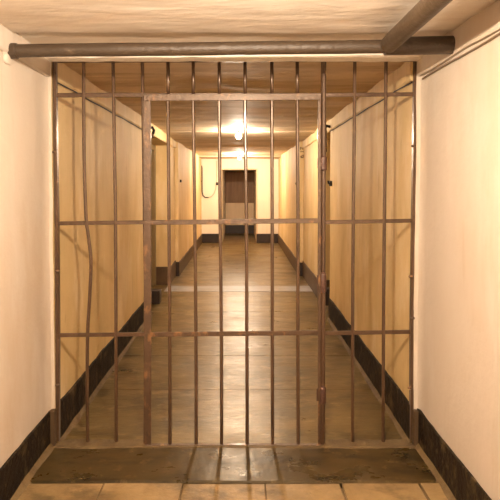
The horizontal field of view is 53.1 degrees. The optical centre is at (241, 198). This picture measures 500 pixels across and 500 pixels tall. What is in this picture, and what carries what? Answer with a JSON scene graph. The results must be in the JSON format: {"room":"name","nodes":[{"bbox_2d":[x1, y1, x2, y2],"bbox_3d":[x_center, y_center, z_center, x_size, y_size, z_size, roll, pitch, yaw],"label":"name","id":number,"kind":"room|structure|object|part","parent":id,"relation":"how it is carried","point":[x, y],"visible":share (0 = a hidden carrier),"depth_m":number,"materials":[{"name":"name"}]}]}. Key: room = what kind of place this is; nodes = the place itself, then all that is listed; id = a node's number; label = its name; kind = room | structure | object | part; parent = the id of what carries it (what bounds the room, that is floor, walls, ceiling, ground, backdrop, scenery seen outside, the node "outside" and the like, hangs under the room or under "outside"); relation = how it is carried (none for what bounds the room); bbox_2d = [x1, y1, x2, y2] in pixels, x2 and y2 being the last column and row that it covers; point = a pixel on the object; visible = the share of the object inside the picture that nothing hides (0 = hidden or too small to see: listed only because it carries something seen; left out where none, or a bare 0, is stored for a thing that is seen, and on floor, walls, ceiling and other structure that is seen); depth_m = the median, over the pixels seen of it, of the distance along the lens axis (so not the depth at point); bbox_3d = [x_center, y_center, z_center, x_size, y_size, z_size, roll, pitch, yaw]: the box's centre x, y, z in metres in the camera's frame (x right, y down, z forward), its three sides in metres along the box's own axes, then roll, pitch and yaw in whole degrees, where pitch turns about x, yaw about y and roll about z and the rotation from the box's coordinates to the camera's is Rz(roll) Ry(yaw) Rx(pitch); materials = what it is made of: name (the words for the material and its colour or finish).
{"room":"prison interior","nodes":[
{"label":"prison interior","id":0,"kind":"room"},
{"bbox_2d":[0,51,201,467],"bbox_3d":[-1.217,0.263,3.713,0.379,2.280,18.212,0,2,0],"label":"wall","id":1,"kind":"structure","parent":0,"point":[27,210],"depth_m":2.93,"materials":[{"name":"beige paint"}]},
{"bbox_2d":[2,51,14,64],"bbox_3d":[-1.088,-0.685,2.333,0.027,0.132,0.137,0,2,0],"label":"trim","id":2,"kind":"structure","parent":1,"relation":"attached to","point":[6,58],"depth_m":2.30,"materials":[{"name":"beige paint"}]},
{"bbox_2d":[10,312,152,499],"bbox_3d":[-1.054,1.462,0.213,0.071,0.045,11.150,0,2,0],"label":"trim","id":3,"kind":"structure","parent":1,"relation":"attached to","point":[26,481],"depth_m":2.96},
{"bbox_2d":[0,24,176,147],"bbox_3d":[-1.250,-0.716,1.332,0.423,0.198,13.500,0,2,0],"label":"trim","id":4,"kind":"structure","parent":1,"relation":"attached to","point":[67,77],"depth_m":3.13,"materials":[{"name":"beige paint"}]},
{"bbox_2d":[58,82,141,129],"bbox_3d":[-1.054,-0.699,4.288,0.012,0.015,2.890,0,2,0],"label":"cable","id":5,"kind":"object","parent":1,"relation":"attached to","point":[58,82],"visible":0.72,"depth_m":3.58,"materials":[{"name":"black rubber"}]},
{"bbox_2d":[0,234,201,499],"bbox_3d":[-1.085,1.260,3.714,0.137,0.266,18.160,0,2,0],"label":"baseboard","id":6,"kind":"structure","parent":1,"relation":"attached to","point":[18,465],"depth_m":2.96,"materials":[{"name":"black paint"}]},
{"bbox_2d":[151,126,154,137],"bbox_3d":[-1.014,-0.739,5.603,0.084,0.134,0.032,0,2,0],"label":"bracket","id":7,"kind":"object","parent":1,"relation":"attached to","point":[152,127],"visible":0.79,"depth_m":5.59,"materials":[{"name":"black metal"}]},
{"bbox_2d":[151,144,155,285],"bbox_3d":[-1.335,0.278,6.574,0.130,2.060,1.630,0,2,0],"label":"door","id":8,"kind":"structure","parent":1,"relation":"in","point":[153,147],"depth_m":7.31,"materials":[{"name":"green paint"}]},
{"bbox_2d":[156,267,167,284],"bbox_3d":[-1.240,1.156,7.416,0.323,0.280,0.034,0,2,0],"label":"baseboard","id":9,"kind":"object","parent":1,"relation":"attached to","point":[161,272],"visible":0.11,"depth_m":7.40,"materials":[{"name":"brown wood"}]},
{"bbox_2d":[18,234,447,499],"bbox_3d":[-0.050,1.409,4.889,3.300,0.127,20.700,0,2,0],"label":"floor","id":10,"kind":"structure","parent":0,"point":[367,408],"depth_m":3.62,"materials":[{"name":"tile"}]},
{"bbox_2d":[151,289,160,303],"bbox_3d":[-1.091,1.234,6.279,0.137,0.165,0.150,0,2,0],"label":"block","id":11,"kind":"object","parent":10,"relation":"on","point":[155,293],"visible":0.64,"depth_m":6.21,"materials":[{"name":"black paint"}]},
{"bbox_2d":[30,448,436,482],"bbox_3d":[-0.043,1.410,2.646,2.098,0.015,0.317,0,2,0],"label":"floor mat","id":12,"kind":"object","parent":10,"relation":"on","point":[63,465],"depth_m":2.62,"materials":[{"name":"rubber"}]},
{"bbox_2d":[53,439,415,448],"bbox_3d":[-0.043,1.400,2.852,2.058,0.016,0.125,0,2,0],"label":"trim","id":13,"kind":"structure","parent":10,"relation":"on","point":[71,443],"depth_m":2.83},
{"bbox_2d":[164,286,312,291],"bbox_3d":[-0.045,1.302,7.140,2.080,0.023,0.379,0,2,0],"label":"trim","id":14,"kind":"structure","parent":10,"relation":"in","point":[173,288],"depth_m":7.07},
{"bbox_2d":[325,287,329,305],"bbox_3d":[1.096,1.218,6.214,0.143,0.200,0.160,0,2,0],"label":"block","id":15,"kind":"object","parent":10,"relation":"on","point":[327,293],"visible":0.16,"depth_m":6.13,"materials":[{"name":"black paint"}]},
{"bbox_2d":[201,159,278,241],"bbox_3d":[-0.050,-0.015,13.934,2.564,2.260,2.340,0,2,0],"label":"wall","id":16,"kind":"structure","parent":0,"point":[209,207],"depth_m":12.76,"materials":[{"name":"paint"}]},
{"bbox_2d":[201,161,216,197],"bbox_3d":[-0.852,-0.472,12.742,0.431,0.945,0.029,0,2,0],"label":"cable","id":17,"kind":"object","parent":16,"relation":"attached to","point":[216,161],"visible":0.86,"depth_m":12.73,"materials":[{"name":"black rubber"}]},
{"bbox_2d":[225,172,253,233],"bbox_3d":[-0.070,0.149,15.023,0.861,1.855,0.063,0,2,0],"label":"door","id":18,"kind":"structure","parent":16,"relation":"in","point":[234,181],"depth_m":14.99,"materials":[{"name":"brown wood"}]},
{"bbox_3d":[-0.070,-0.305,14.992,0.813,0.865,0.020,0,2,0],"label":"panel","id":19,"kind":"part","parent":18,"relation":"part of","materials":[{"name":"brown wood"}]},
{"bbox_3d":[-0.070,0.478,15.011,0.851,0.662,0.023,0,2,0],"label":"panel","id":20,"kind":"part","parent":18,"relation":"part of","materials":[{"name":"beige wood"}]},
{"bbox_2d":[202,234,277,242],"bbox_3d":[-0.050,1.033,12.781,1.964,0.245,0.040,0,2,0],"label":"baseboard","id":21,"kind":"structure","parent":16,"relation":"attached to","point":[206,238],"depth_m":12.76,"materials":[{"name":"black paint"}]},
{"bbox_2d":[222,168,257,233],"bbox_3d":[-0.070,0.078,12.770,0.941,1.675,0.052,0,2,0],"label":"trim","id":22,"kind":"structure","parent":16,"relation":"attached to","point":[256,169],"depth_m":12.73,"materials":[{"name":"white paint"}]},
{"bbox_2d":[0,0,496,158],"bbox_3d":[0.000,-0.791,3.655,3.000,0.069,18.350,0,2,0],"label":"ceiling","id":23,"kind":"structure","parent":0,"point":[36,21],"depth_m":2.45,"materials":[{"name":"white paint"}]},
{"bbox_2d":[8,36,454,58],"bbox_3d":[-0.062,-0.704,2.332,2.101,0.105,0.084,0,2,0],"label":"ceiling pipe","id":24,"kind":"object","parent":23,"relation":"attached to","point":[415,45],"visible":0.91,"depth_m":2.31,"materials":[{"name":"grey metal"}]},
{"bbox_2d":[380,0,451,52],"bbox_3d":[0.677,-0.605,-1.549,0.084,0.082,7.695,0,2,0],"label":"ceiling pipe","id":25,"kind":"object","parent":23,"relation":"attached to","point":[423,11],"visible":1,"depth_m":1.93,"materials":[{"name":"grey metal"}]},
{"bbox_2d":[278,31,499,499],"bbox_3d":[1.113,0.263,3.713,0.372,2.280,18.214,0,2,0],"label":"wall","id":26,"kind":"structure","parent":0,"point":[456,369],"depth_m":2.62,"materials":[{"name":"beige paint"}]},
{"bbox_2d":[44,53,422,61],"bbox_3d":[-0.043,-0.779,2.739,2.138,0.045,0.123,0,2,0],"label":"trim","id":27,"kind":"structure","parent":26,"relation":"attached to","point":[381,57],"depth_m":2.73,"materials":[{"name":"paint"}]},
{"bbox_2d":[52,61,416,445],"bbox_3d":[-0.043,0.323,2.834,2.053,2.210,0.053,0,2,0],"label":"gate","id":28,"kind":"object","parent":26,"relation":"attached to","point":[146,98],"visible":0.98,"depth_m":2.82,"materials":[{"name":"brown metal"}]},
{"bbox_3d":[-1.051,0.306,2.839,0.027,2.176,0.030,0,2,0],"label":"post","id":29,"kind":"part","parent":28,"relation":"part of","materials":[{"name":"brown metal"}]},
{"bbox_3d":[-0.802,-0.580,2.816,0.501,0.026,0.012,0,2,0],"label":"rail","id":30,"kind":"part","parent":28,"relation":"part of","materials":[{"name":"brown metal"}]},
{"bbox_3d":[-0.795,0.779,2.851,0.508,0.028,0.012,0,2,0],"label":"rail","id":31,"kind":"part","parent":28,"relation":"part of","materials":[{"name":"brown metal"}]},
{"bbox_3d":[-0.796,0.140,2.835,0.505,0.029,0.012,0,2,0],"label":"rail","id":32,"kind":"part","parent":28,"relation":"part of","materials":[{"name":"brown metal"}]},
{"bbox_3d":[-0.056,-0.581,2.820,1.015,0.020,0.012,0,2,0],"label":"transom rail","id":33,"kind":"part","parent":28,"relation":"part of","materials":[{"name":"brown metal"}]},
{"bbox_3d":[-0.055,0.417,2.826,1.012,2.008,0.022,0,2,0],"label":"door","id":34,"kind":"part","parent":28,"relation":"part of","materials":[{"name":"metal"}]},
{"bbox_3d":[-0.039,-0.771,2.811,2.046,0.017,0.034,0,2,0],"label":"rail","id":35,"kind":"part","parent":28,"relation":"part of","materials":[{"name":"brown metal"}]},
{"bbox_3d":[0.459,0.326,2.840,0.032,2.205,0.030,0,2,0],"label":"hinge post","id":36,"kind":"part","parent":28,"relation":"part of","materials":[{"name":"brown metal"}]},
{"bbox_3d":[0.713,0.766,2.851,0.513,0.030,0.012,0,2,0],"label":"rail","id":37,"kind":"part","parent":28,"relation":"part of","materials":[{"name":"brown metal"}]},
{"bbox_3d":[0.711,0.132,2.834,0.516,0.032,0.012,0,2,0],"label":"rail","id":38,"kind":"part","parent":28,"relation":"part of","materials":[{"name":"brown metal"}]},
{"bbox_3d":[0.707,-0.582,2.816,0.535,0.028,0.012,0,2,0],"label":"rail","id":39,"kind":"part","parent":28,"relation":"part of","materials":[{"name":"brown metal"}]},
{"bbox_3d":[0.971,0.306,2.839,0.026,2.176,0.030,0,2,0],"label":"post","id":40,"kind":"part","parent":28,"relation":"part of","materials":[{"name":"brown metal"}]},
{"bbox_2d":[326,125,329,151],"bbox_3d":[0.924,-0.646,5.405,0.084,0.296,0.032,0,2,0],"label":"bracket","id":41,"kind":"object","parent":26,"relation":"attached to","point":[327,126],"visible":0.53,"depth_m":5.39,"materials":[{"name":"black metal"}]},
{"bbox_2d":[329,82,411,131],"bbox_3d":[0.964,-0.696,4.173,0.012,0.015,2.660,0,2,0],"label":"cable","id":42,"kind":"object","parent":26,"relation":"attached to","point":[410,82],"visible":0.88,"depth_m":3.64,"materials":[{"name":"black rubber"}]},
{"bbox_2d":[278,234,491,499],"bbox_3d":[1.006,1.261,3.714,0.139,0.265,18.160,0,2,0],"label":"baseboard","id":43,"kind":"structure","parent":26,"relation":"attached to","point":[462,484],"depth_m":2.92,"materials":[{"name":"black paint"}]},
{"bbox_2d":[327,317,455,499],"bbox_3d":[0.973,1.466,0.098,0.075,0.044,10.920,0,2,0],"label":"trim","id":44,"kind":"structure","parent":26,"relation":"attached to","point":[445,488],"depth_m":2.98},
{"bbox_2d":[302,0,499,148],"bbox_3d":[1.161,-0.716,1.332,0.423,0.198,13.500,0,2,0],"label":"trim","id":45,"kind":"structure","parent":26,"relation":"attached to","point":[486,23],"depth_m":2.62,"materials":[{"name":"beige paint"}]},
{"bbox_2d":[422,32,499,79],"bbox_3d":[0.996,-0.627,1.474,0.012,0.018,2.580,0,2,0],"label":"cable","id":46,"kind":"object","parent":26,"relation":"attached to","point":[497,34],"visible":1,"depth_m":2.23,"materials":[{"name":"brown plastic"}]}
]}

